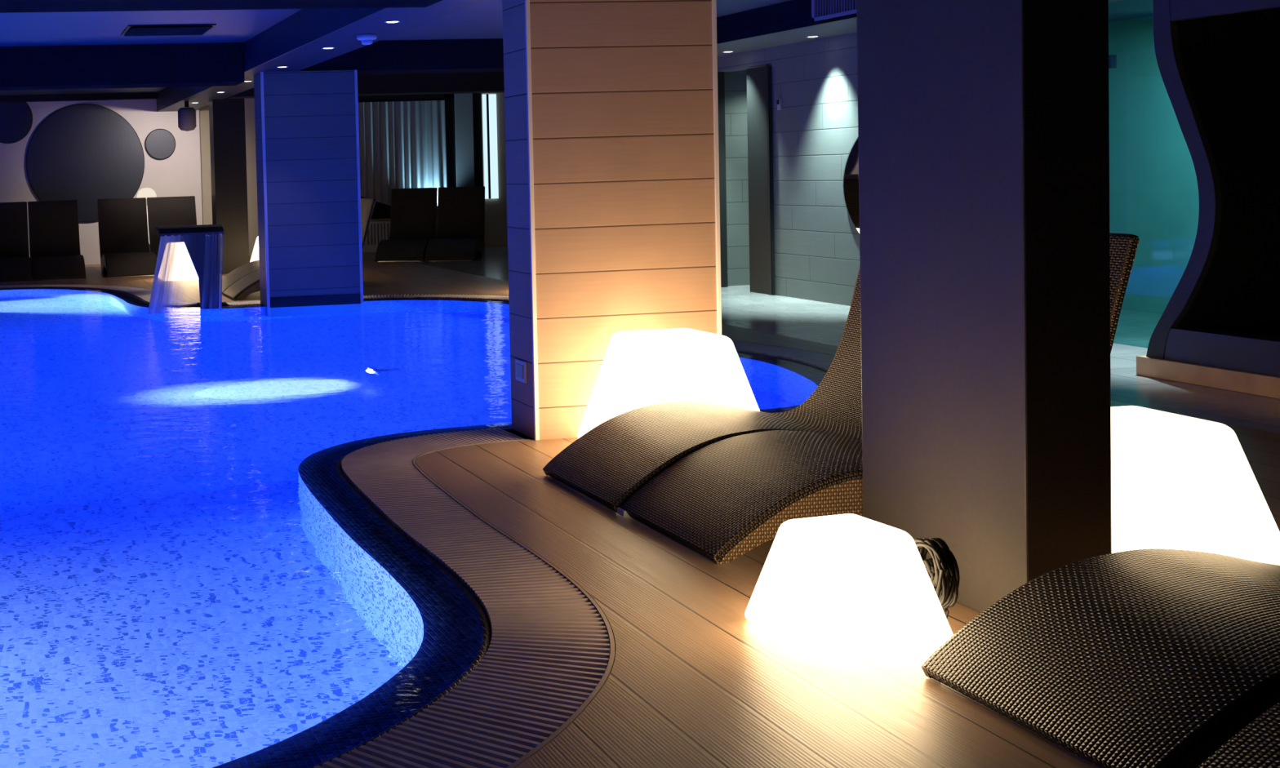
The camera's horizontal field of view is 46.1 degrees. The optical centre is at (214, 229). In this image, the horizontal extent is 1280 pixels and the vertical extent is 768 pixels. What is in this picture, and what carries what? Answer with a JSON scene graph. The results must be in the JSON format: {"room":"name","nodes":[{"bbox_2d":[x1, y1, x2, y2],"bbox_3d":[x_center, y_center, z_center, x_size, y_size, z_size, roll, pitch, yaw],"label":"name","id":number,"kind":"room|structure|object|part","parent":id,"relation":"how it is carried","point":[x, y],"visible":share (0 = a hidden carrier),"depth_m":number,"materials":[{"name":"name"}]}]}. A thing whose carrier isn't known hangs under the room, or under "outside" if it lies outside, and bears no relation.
{"room":"spa","nodes":[
{"label":"spa","id":0,"kind":"room"},
{"bbox_2d":[0,99,202,264],"bbox_3d":[-5.939,-0.733,24.071,11.470,2.960,0.400,-2,2,-9],"label":"wall panel","id":1,"kind":"object","parent":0,"point":[179,175],"visible":0.2,"depth_m":24.53,"materials":[{"name":"white paint"}]},
{"bbox_2d":[0,102,32,143],"bbox_3d":[-3.581,-1.910,24.153,0.860,0.860,0.055,-2,2,-9],"label":"disc","id":2,"kind":"object","parent":1,"relation":"attached to","point":[15,117],"visible":0.79,"depth_m":24.14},
{"bbox_2d":[26,103,144,222],"bbox_3d":[-2.252,-1.159,24.380,2.060,2.060,0.055,-2,2,-9],"label":"disc","id":3,"kind":"object","parent":1,"relation":"attached to","point":[86,153],"visible":0.82,"depth_m":24.35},
{"bbox_2d":[145,128,175,159],"bbox_3d":[-0.957,-1.497,24.565,0.540,0.540,0.055,-2,2,-9],"label":"disc","id":4,"kind":"object","parent":1,"relation":"attached to","point":[160,144],"visible":1,"depth_m":24.54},
{"bbox_2d":[199,93,507,256],"bbox_3d":[-2.286,-0.890,25.075,19.000,2.970,0.300,-2,2,-9],"label":"wall","id":5,"kind":"structure","parent":0,"point":[495,209],"depth_m":25.40,"materials":[{"name":"beige paint"}]},
{"bbox_2d":[357,93,456,219],"bbox_3d":[3.465,-1.359,25.743,2.000,2.300,0.069,-2,2,-9],"label":"window","id":6,"kind":"structure","parent":5,"relation":"in","point":[380,211],"depth_m":25.80,"materials":[{"name":"black metal"}]},
{"bbox_2d":[358,100,447,206],"bbox_3d":[3.442,-1.373,25.623,1.660,1.940,0.104,-2,2,-9],"label":"sheer curtain","id":7,"kind":"object","parent":6,"relation":"hanging from","point":[402,144],"visible":0.75,"depth_m":25.62,"materials":[{"name":"white fabric"}]},
{"bbox_2d":[453,93,474,186],"bbox_3d":[4.633,-1.101,25.914,0.340,2.900,0.099,-2,2,-9],"label":"trim","id":8,"kind":"structure","parent":5,"relation":"attached to","point":[464,122],"depth_m":25.85,"materials":[{"name":"grey"}]},
{"bbox_2d":[472,93,498,247],"bbox_3d":[5.045,-1.147,25.990,0.460,2.960,0.069,-2,2,-9],"label":"window","id":9,"kind":"structure","parent":5,"relation":"in","point":[489,101],"depth_m":25.96,"materials":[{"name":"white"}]},
{"bbox_3d":[4.897,-1.141,25.968,0.160,2.960,0.069,-2,2,-9],"label":"frame","id":10,"kind":"part","parent":9,"relation":"part of","materials":[{"name":"black"}]},
{"bbox_2d":[0,0,791,95],"bbox_3d":[-0.281,-1.970,11.478,19.000,0.120,27.900,-2,2,-9],"label":"ceiling","id":11,"kind":"structure","parent":0,"point":[482,20],"depth_m":13.83,"materials":[{"name":"paint"}]},
{"bbox_2d":[0,92,158,102],"bbox_3d":[-6.300,-2.139,23.589,10.715,0.108,0.250,-2,2,-9],"label":"trim","id":12,"kind":"structure","parent":11,"relation":"attached to","point":[138,95],"depth_m":24.07,"materials":[{"name":"black"}]},
{"bbox_2d":[0,42,244,90],"bbox_3d":[-5.015,-1.685,15.151,10.715,0.438,0.640,-2,2,-9],"label":"beam","id":13,"kind":"structure","parent":11,"relation":"attached to","point":[190,64],"depth_m":15.44,"materials":[{"name":"paint"}]},
{"bbox_2d":[120,23,216,36],"bbox_3d":[-0.472,-1.983,13.958,0.860,0.032,0.840,-2,2,-9],"label":"ceiling vent","id":14,"kind":"object","parent":11,"relation":"in","point":[157,29],"visible":1,"depth_m":13.79,"materials":[{"name":"black"}]},
{"bbox_2d":[0,0,442,13],"bbox_3d":[-3.892,-1.432,7.750,10.715,0.438,0.780,-2,2,-9],"label":"beam","id":15,"kind":"structure","parent":11,"relation":"attached to","point":[6,6],"depth_m":8.46,"materials":[{"name":"paint"}]},
{"bbox_2d":[156,0,487,111],"bbox_3d":[1.006,-1.853,13.245,0.620,0.330,24.000,-2,2,-9],"label":"soffit","id":16,"kind":"structure","parent":11,"relation":"attached to","point":[296,42],"depth_m":12.84,"materials":[{"name":"paint"}]},
{"bbox_2d":[177,101,196,131],"bbox_3d":[-0.426,-1.730,21.381,0.280,0.460,0.280,-2,2,-9],"label":"loudspeaker","id":17,"kind":"object","parent":16,"relation":"hanging from","point":[186,116],"visible":1,"depth_m":21.27,"materials":[{"name":"grey plastic"}]},
{"bbox_2d":[356,34,377,44],"bbox_3d":[1.283,-1.597,11.778,0.170,0.084,0.170,-2,2,-9],"label":"smoke detector","id":18,"kind":"object","parent":16,"relation":"attached to","point":[366,39],"visible":1,"depth_m":11.73,"materials":[{"name":"white plastic"}]},
{"bbox_2d":[384,21,400,23],"bbox_3d":[1.371,-1.599,10.779,0.124,0.008,0.124,-2,2,-9],"label":"recessed light","id":19,"kind":"object","parent":16,"relation":"attached to","point":[387,22],"visible":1,"depth_m":10.77,"materials":[{"name":"white plastic"}]},
{"bbox_2d":[227,71,504,98],"bbox_3d":[3.322,-2.212,20.921,6.255,0.348,0.500,-2,2,-9],"label":"beam","id":20,"kind":"structure","parent":11,"relation":"attached to","point":[484,82],"depth_m":20.66,"materials":[{"name":"black"}]},
{"bbox_2d":[299,38,503,75],"bbox_3d":[2.884,-2.026,16.358,4.020,0.338,0.600,-2,2,-9],"label":"beam","id":21,"kind":"structure","parent":11,"relation":"attached to","point":[455,55],"depth_m":15.99,"materials":[{"name":"paint"}]},
{"bbox_2d":[716,17,857,56],"bbox_3d":[6.679,-1.864,8.286,1.000,0.268,19.500,-2,2,-9],"label":"soffit","id":22,"kind":"structure","parent":11,"relation":"attached to","point":[846,26],"depth_m":13.97,"materials":[{"name":"grey paint"}]},
{"bbox_2d":[716,0,857,44],"bbox_3d":[6.170,-1.845,8.210,0.029,0.268,19.500,-2,2,-9],"label":"fascia","id":23,"kind":"object","parent":11,"relation":"attached to","point":[793,14],"depth_m":13.50,"materials":[{"name":"paint"}]},
{"bbox_2d":[811,0,856,22],"bbox_3d":[5.518,-2.011,12.325,0.025,0.260,0.840,-2,2,-9],"label":"wall vent","id":24,"kind":"object","parent":23,"relation":"attached to","point":[830,6],"visible":0.83,"depth_m":12.45,"materials":[{"name":"metal"}]},
{"bbox_2d":[0,253,1279,767],"bbox_3d":[-2.428,1.141,11.208,14.450,0.001,27.800,-2,2,-9],"label":"floor","id":25,"kind":"structure","parent":0,"point":[692,682],"depth_m":4.14,"materials":[{"name":"brown wood"}]},
{"bbox_2d":[0,201,31,282],"bbox_3d":[-3.281,0.180,21.658,0.800,1.167,1.777,-2,2,-9],"label":"lounger","id":26,"kind":"object","parent":25,"relation":"on","point":[15,259],"visible":1,"depth_m":22.32,"materials":[{"name":"brown wicker"}]},
{"bbox_3d":[-2.898,0.175,21.716,0.019,1.150,1.777,-2,2,-9],"label":"panel","id":27,"kind":"part","parent":26,"relation":"part of","materials":[{"name":"wicker"}]},
{"bbox_2d":[27,200,86,280],"bbox_3d":[-2.476,0.151,21.779,0.800,1.167,1.777,-2,2,-9],"label":"lounger","id":28,"kind":"object","parent":25,"relation":"on","point":[53,225],"visible":1,"depth_m":22.42,"materials":[{"name":"brown wicker"}]},
{"bbox_3d":[-2.858,0.173,21.722,0.019,1.150,1.777,-2,2,-9],"label":"panel","id":29,"kind":"part","parent":28,"relation":"part of","materials":[{"name":"wicker"}]},
{"bbox_3d":[-2.324,0.754,20.952,0.690,0.008,0.016,-2,2,-9],"label":"foot rail","id":30,"kind":"part","parent":28,"relation":"part of","materials":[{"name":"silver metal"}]},
{"bbox_3d":[-2.092,0.145,21.837,0.019,1.150,1.777,-2,2,-9],"label":"panel","id":31,"kind":"part","parent":28,"relation":"part of","materials":[{"name":"wicker"}]},
{"bbox_2d":[97,197,156,277],"bbox_3d":[-1.379,0.107,22.045,0.800,1.167,1.777,-2,2,-9],"label":"lounger","id":32,"kind":"object","parent":25,"relation":"on","point":[123,236],"visible":0.91,"depth_m":22.69,"materials":[{"name":"brown wicker"}]},
{"bbox_3d":[-1.762,0.129,21.988,0.019,1.150,1.777,-2,2,-9],"label":"panel","id":33,"kind":"part","parent":32,"relation":"part of","materials":[{"name":"wicker"}]},
{"bbox_3d":[-0.996,0.101,22.103,0.019,1.150,1.777,-2,2,-9],"label":"panel","id":34,"kind":"part","parent":32,"relation":"part of","materials":[{"name":"metal"}]},
{"bbox_2d":[137,187,156,251],"bbox_3d":[-1.139,-0.046,23.709,0.340,1.320,0.340,-2,2,-9],"label":"mushroom lamp","id":35,"kind":"object","parent":25,"relation":"on","point":[145,193],"visible":0.59,"depth_m":23.59,"materials":[{"name":"white plastic"}]},
{"bbox_3d":[-1.156,-0.610,23.687,0.340,0.190,0.340,-2,2,-9],"label":"lamp shade","id":36,"kind":"part","parent":35,"relation":"part of","materials":[{"name":"white plastic"}]},
{"bbox_3d":[-1.136,0.039,23.712,0.240,1.150,0.240,-2,2,-9],"label":"stem","id":37,"kind":"part","parent":35,"relation":"part of","materials":[{"name":"white plastic"}]},
{"bbox_2d":[146,195,196,257],"bbox_3d":[-0.576,0.075,22.216,0.800,1.167,1.777,-2,2,-9],"label":"lounger","id":38,"kind":"object","parent":25,"relation":"on","point":[164,211],"visible":0.31,"depth_m":22.97,"materials":[{"name":"brown wicker"}]},
{"bbox_3d":[-0.959,0.098,22.159,0.019,1.150,1.777,-2,2,-9],"label":"panel","id":39,"kind":"part","parent":38,"relation":"part of","materials":[{"name":"wicker"}]},
{"bbox_2d":[176,242,198,280],"bbox_3d":[-0.476,0.458,20.335,0.653,0.527,0.653,-2,2,-9],"label":"floor lamp","id":40,"kind":"object","parent":25,"relation":"on","point":[187,271],"visible":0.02,"depth_m":20.06,"materials":[{"name":"white plastic"}]},
{"bbox_2d":[208,97,248,273],"bbox_3d":[0.213,-0.822,21.358,0.490,2.970,0.400,-2,2,-9],"label":"column","id":41,"kind":"structure","parent":25,"relation":"on","point":[226,116],"depth_m":21.17,"materials":[{"name":"black"}]},
{"bbox_2d":[222,263,259,294],"bbox_3d":[0.900,0.197,17.924,1.777,1.167,0.800,-2,2,-9],"label":"lounger","id":42,"kind":"object","parent":25,"relation":"on","point":[228,281],"visible":0.09,"depth_m":17.78,"materials":[{"name":"brown wicker"}]},
{"bbox_2d":[222,260,259,279],"bbox_3d":[0.966,0.160,18.824,1.777,1.167,0.800,-2,2,-9],"label":"lounger","id":43,"kind":"object","parent":25,"relation":"on","point":[256,262],"visible":0.09,"depth_m":18.99,"materials":[{"name":"brown wicker"}]},
{"bbox_2d":[249,235,258,262],"bbox_3d":[0.870,0.392,20.082,0.738,0.596,0.738,-2,2,-9],"label":"floor lamp","id":44,"kind":"object","parent":25,"relation":"on","point":[255,256],"visible":0.12,"depth_m":20.09,"materials":[{"name":"white plastic"}]},
{"bbox_2d":[222,197,376,300],"bbox_3d":[1.025,0.225,17.104,1.777,1.167,0.800,-2,2,-9],"label":"lounger","id":45,"kind":"object","parent":25,"relation":"on","point":[249,284],"visible":0.35,"depth_m":16.86,"materials":[{"name":"brown wicker"}]},
{"bbox_2d":[0,287,826,767],"bbox_3d":[-2.490,1.834,10.819,14.162,1.350,19.004,-2,2,-9],"label":"swimming pool","id":46,"kind":"object","parent":25,"relation":"in","point":[486,628],"visible":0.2,"depth_m":5.05,"materials":[{"name":"tile"}]},
{"bbox_2d":[155,224,224,306],"bbox_3d":[-0.275,0.434,15.892,0.730,0.954,0.420,-2,2,-9],"label":"spout","id":47,"kind":"object","parent":46,"relation":"on","point":[194,237],"visible":0.88,"depth_m":16.06,"materials":[{"name":"grey metal"}]},
{"bbox_3d":[-0.288,0.009,15.876,0.730,0.104,0.420,-2,2,-9],"label":"blade","id":48,"kind":"part","parent":47,"relation":"part of","materials":[{"name":"grey metal"}]},
{"bbox_2d":[253,70,363,307],"bbox_3d":[1.083,-0.001,16.045,1.114,3.589,0.475,-2,2,-9],"label":"column","id":49,"kind":"structure","parent":46,"relation":"on","point":[307,132],"depth_m":15.81,"materials":[{"name":"white"}]},
{"bbox_3d":[0.568,-0.438,15.724,0.032,2.658,0.025,-2,2,-9],"label":"corner trim","id":50,"kind":"part","parent":49,"relation":"part of","materials":[{"name":"white"}]},
{"bbox_3d":[1.142,0.815,15.851,1.110,0.130,0.012,-2,2,-9],"label":"skirting","id":51,"kind":"part","parent":49,"relation":"part of","materials":[{"name":"black"}]},
{"bbox_3d":[1.637,-0.477,15.885,0.032,2.658,0.025,-2,2,-9],"label":"corner trim","id":52,"kind":"part","parent":49,"relation":"part of","materials":[{"name":"white"}]},
{"bbox_2d":[0,288,826,767],"bbox_3d":[-2.190,1.832,10.951,12.708,1.344,18.010,-2,2,-9],"label":"pool water","id":53,"kind":"object","parent":46,"relation":"in","point":[191,576],"visible":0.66,"depth_m":6.04,"materials":[{"name":"blue liquid"}]},
{"bbox_2d":[147,233,222,314],"bbox_3d":[-0.330,0.497,15.602,0.890,0.875,0.196,-2,2,-9],"label":"water","id":54,"kind":"object","parent":53,"relation":"on","point":[166,269],"visible":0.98,"depth_m":15.55,"materials":[{"name":"blue liquid"}]},
{"bbox_2d":[0,284,835,767],"bbox_3d":[-2.212,1.156,10.926,13.530,0.024,18.828,-2,2,-9],"label":"overflow grating","id":55,"kind":"object","parent":46,"relation":"on","point":[548,656],"visible":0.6,"depth_m":4.58,"materials":[{"name":"beige"}]},
{"bbox_2d":[502,0,721,440],"bbox_3d":[2.217,-0.357,7.826,1.099,2.971,0.375,-2,2,-9],"label":"column","id":56,"kind":"structure","parent":25,"relation":"on","point":[611,106],"depth_m":7.65,"materials":[{"name":"white wood"}]},
{"bbox_2d":[515,358,527,383],"bbox_3d":[1.707,0.791,7.795,0.016,0.120,0.150,-2,2,-9],"label":"wall socket","id":57,"kind":"object","parent":56,"relation":"attached to","point":[520,366],"visible":1,"depth_m":7.77,"materials":[{"name":"grey"}]},
{"bbox_3d":[1.713,-0.332,7.570,0.024,2.970,0.020,-2,2,-9],"label":"corner trim","id":58,"kind":"part","parent":56,"relation":"part of","materials":[{"name":"white metal"}]},
{"bbox_3d":[2.775,-0.371,7.730,0.024,2.970,0.020,-2,2,-9],"label":"corner trim","id":59,"kind":"part","parent":56,"relation":"part of","materials":[{"name":"white wood"}]},
{"bbox_2d":[577,328,759,438],"bbox_3d":[2.378,0.841,7.271,0.744,0.600,0.744,-2,2,-10],"label":"floor lamp","id":60,"kind":"object","parent":25,"relation":"on","point":[639,369],"visible":0.61,"depth_m":7.03,"materials":[{"name":"white plastic"}]},
{"bbox_2d":[542,266,862,512],"bbox_3d":[2.506,0.592,6.472,1.777,1.167,0.800,-2,2,-9],"label":"lounger","id":61,"kind":"object","parent":25,"relation":"on","point":[607,464],"visible":0.47,"depth_m":6.48,"materials":[{"name":"brown wicker"}]},
{"bbox_3d":[1.674,1.198,6.362,0.016,0.008,0.690,-2,2,-9],"label":"foot rail","id":62,"kind":"part","parent":61,"relation":"part of","materials":[{"name":"black wicker"}]},
{"bbox_3d":[2.564,0.614,6.090,1.777,1.150,0.019,-2,2,-9],"label":"panel","id":63,"kind":"part","parent":61,"relation":"part of","materials":[{"name":"wicker"}]},
{"bbox_2d":[744,513,953,662],"bbox_3d":[1.974,1.094,4.370,0.444,0.345,0.444,-2,2,-14],"label":"floor lamp","id":64,"kind":"object","parent":25,"relation":"on","point":[839,588],"visible":0.93,"depth_m":4.21,"materials":[{"name":"white plastic"}]},
{"bbox_2d":[617,233,1139,564],"bbox_3d":[2.642,0.619,5.675,1.787,1.167,0.812,-2,2,-9],"label":"lounger","id":65,"kind":"object","parent":25,"relation":"on","point":[727,498],"visible":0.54,"depth_m":5.44,"materials":[{"name":"brown wicker"}]},
{"bbox_3d":[1.815,1.225,5.559,0.016,0.008,0.690,-2,2,-9],"label":"foot rail","id":66,"kind":"part","parent":65,"relation":"part of","materials":[{"name":"silver metal"}]},
{"bbox_2d":[913,537,959,618],"bbox_3d":[2.223,1.101,4.332,0.093,0.296,0.178,-2,2,-9],"label":"coiled cable","id":67,"kind":"object","parent":25,"relation":"on","point":[942,569],"visible":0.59,"depth_m":4.27,"materials":[{"name":"black plastic"}]},
{"bbox_2d":[856,0,1111,613],"bbox_3d":[2.560,-0.247,4.713,0.298,2.970,0.837,-2,2,-9],"label":"column","id":68,"kind":"structure","parent":25,"relation":"on","point":[984,125],"depth_m":4.46,"materials":[{"name":"paint"}]},
{"bbox_2d":[921,548,1279,767],"bbox_3d":[2.943,0.686,3.718,1.777,1.167,0.800,-2,2,-9],"label":"lounger","id":69,"kind":"object","parent":25,"relation":"on","point":[1151,658],"visible":0.96,"depth_m":3.61,"materials":[{"name":"brown wicker"}]},
{"bbox_3d":[2.886,0.681,4.102,1.777,1.150,0.019,-2,2,-9],"label":"panel","id":70,"kind":"part","parent":69,"relation":"part of","materials":[{"name":"wicker"}]},
{"bbox_3d":[2.111,1.291,3.608,0.016,0.008,0.690,-2,2,-9],"label":"foot rail","id":71,"kind":"part","parent":69,"relation":"part of","materials":[{"name":"brown wicker"}]},
{"bbox_3d":[3.002,0.708,3.336,1.777,1.150,0.019,-2,2,-9],"label":"panel","id":72,"kind":"part","parent":69,"relation":"part of","materials":[{"name":"wicker"}]},
{"bbox_2d":[1111,405,1279,564],"bbox_3d":[3.133,0.928,4.793,0.710,0.573,0.710,-2,2,-7],"label":"floor lamp","id":73,"kind":"object","parent":25,"relation":"on","point":[1179,482],"visible":0.47,"depth_m":4.53,"materials":[{"name":"white plastic"}]},
{"bbox_2d":[1196,702,1279,767],"bbox_3d":[3.072,0.715,2.869,1.777,1.167,0.800,-2,2,-9],"label":"lounger","id":74,"kind":"object","parent":25,"relation":"on","point":[1256,745],"visible":1,"depth_m":3.12,"materials":[{"name":"brown wicker"}]},
{"bbox_2d":[717,32,859,306],"bbox_3d":[6.301,-0.607,14.471,0.200,2.699,7.250,-2,2,-9],"label":"wall","id":75,"kind":"structure","parent":0,"point":[815,129],"depth_m":14.52,"materials":[{"name":"concrete"}]},
{"bbox_2d":[729,70,750,285],"bbox_3d":[7.225,-0.677,16.050,2.100,2.660,1.400,-2,2,-9],"label":"doorway","id":76,"kind":"structure","parent":75,"relation":"in","point":[738,79],"depth_m":16.52,"materials":[{"name":"concrete"}]},
{"bbox_2d":[717,63,775,295],"bbox_3d":[6.002,-0.561,15.849,0.105,2.520,1.260,-2,2,-9],"label":"door","id":77,"kind":"structure","parent":75,"relation":"in","point":[759,80],"depth_m":15.49,"materials":[{"name":"black"}]},
{"bbox_2d":[776,98,782,110],"bbox_3d":[6.067,-1.342,15.022,0.045,0.120,0.060,-2,2,-9],"label":"wall sensor","id":78,"kind":"object","parent":75,"relation":"attached to","point":[779,102],"visible":1,"depth_m":15.00,"materials":[{"name":"grey plastic"}]},
{"bbox_2d":[843,137,859,234],"bbox_3d":[6.419,-0.402,12.962,0.028,1.500,1.950,-2,2,-9],"label":"wall mirror","id":79,"kind":"object","parent":75,"relation":"attached to","point":[851,175],"visible":0.18,"depth_m":13.75,"materials":[{"name":"black mirror"}]},
{"bbox_2d":[363,246,1279,433],"bbox_3d":[6.962,0.846,12.622,4.550,0.100,27.800,-2,2,-9],"label":"floor","id":80,"kind":"structure","parent":0,"point":[823,322],"depth_m":11.44,"materials":[{"name":"tile"}]},
{"bbox_2d":[363,221,390,252],"bbox_3d":[2.985,0.133,25.601,1.000,0.559,0.110,-2,2,-9],"label":"radiator","id":81,"kind":"object","parent":80,"relation":"on","point":[378,231],"visible":0.26,"depth_m":25.56,"materials":[{"name":"grey metal"}]},
{"bbox_3d":[2.982,0.084,25.599,0.978,0.380,0.110,-2,2,-9],"label":"panel","id":82,"kind":"part","parent":81,"relation":"part of","materials":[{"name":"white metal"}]},
{"bbox_2d":[369,221,390,223],"bbox_3d":[2.976,-0.126,25.596,1.000,0.040,0.100,-2,2,-9],"label":"grille","id":83,"kind":"object","parent":81,"relation":"attached to","point":[371,222],"depth_m":25.56,"materials":[{"name":"grey metal"}]},
{"bbox_2d":[374,187,437,262],"bbox_3d":[3.239,-0.095,23.560,0.800,1.167,1.777,-1,2,17],"label":"lounger","id":84,"kind":"object","parent":80,"relation":"on","point":[413,220],"visible":0.87,"depth_m":24.17,"materials":[{"name":"brown wicker"}]},
{"bbox_3d":[3.609,-0.093,23.446,0.019,1.150,1.777,-1,2,17],"label":"panel","id":85,"kind":"part","parent":84,"relation":"part of","materials":[{"name":"wicker"}]},
{"bbox_2d":[424,186,484,261],"bbox_3d":[4.023,-0.110,23.319,0.800,1.167,1.777,-1,2,17],"label":"lounger","id":86,"kind":"object","parent":80,"relation":"on","point":[460,233],"visible":1,"depth_m":23.92,"materials":[{"name":"brown wicker"}]},
{"bbox_3d":[3.792,0.504,22.519,0.690,0.008,0.016,-1,2,17],"label":"foot rail","id":87,"kind":"part","parent":86,"relation":"part of","materials":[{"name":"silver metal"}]},
{"bbox_3d":[4.394,-0.108,23.205,0.019,1.150,1.777,-1,2,17],"label":"panel","id":88,"kind":"part","parent":86,"relation":"part of","materials":[{"name":"wicker"}]},
{"bbox_2d":[1136,0,1279,399],"bbox_3d":[6.722,-0.358,7.732,0.970,2.698,2.990,-2,2,-9],"label":"relaxation alcove","id":89,"kind":"object","parent":80,"relation":"on","point":[1218,61],"visible":1,"depth_m":8.77,"materials":[{"name":"blue paint"}]},
{"bbox_3d":[6.124,-0.445,8.842,0.045,2.574,0.532,-2,2,-9],"label":"wavy post","id":90,"kind":"part","parent":89,"relation":"part of","materials":[{"name":"blue paint"}]},
{"bbox_2d":[1108,0,1153,22],"bbox_3d":[7.742,-1.847,10.978,1.900,0.040,6.500,-2,2,-9],"label":"ceiling","id":91,"kind":"structure","parent":0,"point":[1122,10],"depth_m":11.83,"materials":[{"name":"grey paint"}]},
{"bbox_2d":[1108,16,1199,313],"bbox_3d":[7.858,-0.502,11.042,1.750,2.660,6.500,-2,2,-9],"label":"wall","id":92,"kind":"structure","parent":0,"point":[1153,188],"depth_m":12.59,"materials":[{"name":"painted plaster"}]}
]}

